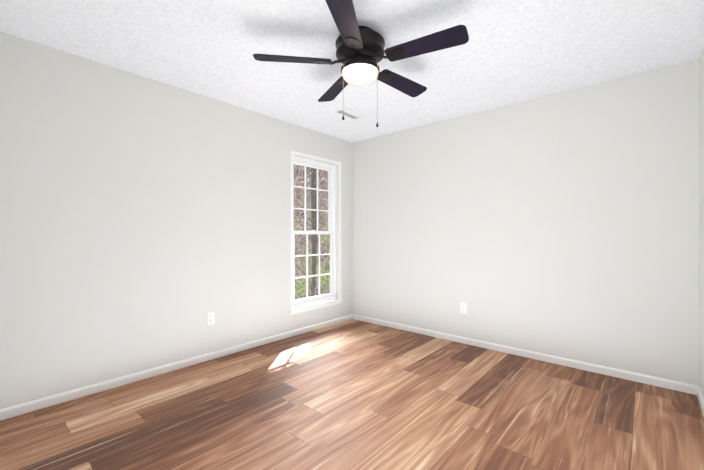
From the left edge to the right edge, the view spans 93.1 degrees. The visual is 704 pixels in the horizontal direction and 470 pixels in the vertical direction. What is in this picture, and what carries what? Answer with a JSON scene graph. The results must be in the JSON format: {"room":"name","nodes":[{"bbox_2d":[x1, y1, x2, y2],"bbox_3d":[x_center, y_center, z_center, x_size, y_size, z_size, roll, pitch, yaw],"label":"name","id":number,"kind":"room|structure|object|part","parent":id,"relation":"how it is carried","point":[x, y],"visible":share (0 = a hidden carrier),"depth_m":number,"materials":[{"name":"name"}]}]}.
{"room":"empty bedroom","nodes":[
{"label":"empty bedroom","id":0,"kind":"room"},
{"bbox_2d":[0,31,352,408],"bbox_3d":[-1.575,-0.060,2.935,0.160,2.440,4.940,0,0,41],"label":"wall","id":1,"kind":"structure","parent":0,"point":[144,223],"depth_m":2.63,"materials":[{"name":"white paint"}]},
{"bbox_2d":[0,314,352,419],"bbox_3d":[-1.147,1.127,3.292,0.013,0.066,3.520,0,0,41],"label":"baseboard","id":2,"kind":"structure","parent":1,"relation":"attached to","point":[27,407],"depth_m":2.69,"materials":[{"name":"white wood"}]},
{"bbox_2d":[207,312,214,324],"bbox_3d":[-1.313,0.779,3.107,0.008,0.115,0.070,0,0,41],"label":"electrical outlet","id":3,"kind":"object","parent":1,"relation":"attached to","point":[210,318],"visible":1,"depth_m":3.10,"materials":[{"name":"white plastic"}]},
{"bbox_2d":[294,156,335,306],"bbox_3d":[-0.493,-0.038,4.178,0.095,1.773,0.760,0,0,41],"label":"window","id":4,"kind":"structure","parent":1,"relation":"in","point":[300,159],"depth_m":4.24,"materials":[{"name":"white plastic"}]},
{"bbox_3d":[-0.510,-0.451,4.193,0.004,0.805,0.620,0,0,41],"label":"sash glass","id":5,"kind":"part","parent":4,"relation":"part of","materials":[{"name":"clear glass"}]},
{"bbox_3d":[-0.510,-0.451,4.193,0.030,0.881,0.692,0,0,41],"label":"window sash","id":6,"kind":"part","parent":4,"relation":"part of","materials":[{"name":"white wood"}]},
{"bbox_3d":[-0.484,0.382,4.170,0.004,0.788,0.620,0,0,41],"label":"sash glass","id":7,"kind":"part","parent":4,"relation":"part of","materials":[{"name":"clear glass"}]},
{"bbox_3d":[-0.484,0.382,4.170,0.030,0.864,0.692,0,0,41],"label":"window sash","id":8,"kind":"part","parent":4,"relation":"part of","materials":[{"name":"white wood"}]},
{"bbox_2d":[290,150,340,308],"bbox_3d":[-0.423,-0.053,4.117,0.012,1.827,0.844,0,0,41],"label":"window frame","id":9,"kind":"structure","parent":1,"relation":"in","point":[292,153],"depth_m":3.83,"materials":[{"name":"white wood"}]},
{"bbox_2d":[290,299,342,314],"bbox_3d":[-0.456,0.880,4.146,0.124,0.064,0.864,0,0,41],"label":"window sill","id":10,"kind":"structure","parent":1,"relation":"attached to","point":[308,307],"depth_m":4.07,"materials":[{"name":"white wood"}]},
{"bbox_2d":[0,319,703,469],"bbox_3d":[-0.262,1.220,1.782,3.657,0.120,4.940,0,0,41],"label":"floor","id":11,"kind":"structure","parent":0,"point":[352,394],"depth_m":2.13,"materials":[{"name":"brown wood"}]},
{"bbox_2d":[0,0,703,142],"bbox_3d":[-0.262,-1.339,1.781,3.657,0.120,4.940,0,0,41],"label":"ceiling","id":12,"kind":"structure","parent":0,"point":[509,52],"depth_m":2.26,"materials":[{"name":"white paint"}]},
{"bbox_2d":[333,107,365,119],"bbox_3d":[-0.022,-1.274,3.514,0.170,0.011,0.330,0,0,41],"label":"ceiling vent","id":13,"kind":"object","parent":12,"relation":"in","point":[349,113],"visible":0.98,"depth_m":3.49,"materials":[{"name":"white metal"}]},
{"bbox_2d":[253,0,468,126],"bbox_3d":[0.087,-0.975,2.149,1.276,0.610,1.256,0,0,41],"label":"fan","id":14,"kind":"object","parent":12,"relation":"hanging from","point":[360,52],"visible":1,"depth_m":2.03,"materials":[{"name":"black wood"}]},
{"bbox_3d":[-0.372,-1.097,2.084,0.386,0.036,0.412,0,0,41],"label":"blade","id":15,"kind":"part","parent":14,"relation":"part of","materials":[{"name":"black wood"}]},
{"bbox_3d":[-0.123,-1.098,2.522,0.467,0.036,0.287,0,0,41],"label":"blade","id":16,"kind":"part","parent":14,"relation":"part of","materials":[{"name":"black wood"}]},
{"bbox_3d":[-0.028,-1.097,1.716,0.323,0.036,0.453,0,0,41],"label":"blade","id":17,"kind":"part","parent":14,"relation":"part of","materials":[{"name":"black wood"}]},
{"bbox_3d":[0.052,-1.005,2.134,0.236,0.078,0.236,0,0,41],"label":"lamp shade","id":18,"kind":"part","parent":14,"relation":"part of","materials":[{"name":"white glass"}]},
{"bbox_3d":[0.156,-0.876,2.068,0.016,0.362,0.009,0,0,41],"label":"chain","id":19,"kind":"part","parent":14,"relation":"part of","materials":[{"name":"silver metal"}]},
{"bbox_3d":[0.368,-1.097,2.418,0.165,0.036,0.481,0,0,41],"label":"blade","id":20,"kind":"part","parent":14,"relation":"part of","materials":[{"name":"black wood"}]},
{"bbox_3d":[0.426,-1.097,1.932,0.481,0.036,0.208,0,0,41],"label":"blade","id":21,"kind":"part","parent":14,"relation":"part of","materials":[{"name":"black wood"}]},
{"bbox_2d":[353,59,698,385],"bbox_3d":[1.316,-0.060,3.577,3.337,2.440,0.160,0,0,41],"label":"wall","id":22,"kind":"structure","parent":0,"point":[564,224],"depth_m":3.03,"materials":[{"name":"white paint"}]},
{"bbox_2d":[460,302,466,313],"bbox_3d":[1.195,0.783,3.572,0.070,0.115,0.008,0,0,41],"label":"electrical outlet","id":23,"kind":"object","parent":22,"relation":"attached to","point":[463,307],"visible":1,"depth_m":3.57,"materials":[{"name":"white plastic"}]},
{"bbox_2d":[353,314,697,394],"bbox_3d":[1.259,1.127,3.512,3.337,0.066,0.013,0,0,41],"label":"baseboard","id":24,"kind":"structure","parent":22,"relation":"attached to","point":[652,380],"depth_m":3.02,"materials":[{"name":"white wood"}]},
{"bbox_2d":[699,44,703,397],"bbox_3d":[1.052,-0.059,0.627,0.160,2.440,4.940,0,0,41],"label":"wall","id":25,"kind":"structure","parent":0,"point":[701,221],"depth_m":2.31,"materials":[{"name":"white paint"}]},
{"bbox_2d":[697,386,703,415],"bbox_3d":[0.987,1.128,0.685,0.013,0.066,4.620,0,0,41],"label":"baseboard","id":26,"kind":"structure","parent":25,"relation":"attached to","point":[700,398],"depth_m":2.26,"materials":[{"name":"white wood"}]},
{"label":"outside","id":27,"kind":"structure","parent":0,"visible":0},
{"bbox_2d":[294,164,329,299],"bbox_3d":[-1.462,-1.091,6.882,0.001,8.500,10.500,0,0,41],"label":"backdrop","id":28,"kind":"structure","parent":27,"point":[302,250],"depth_m":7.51,"materials":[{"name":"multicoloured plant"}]}
]}

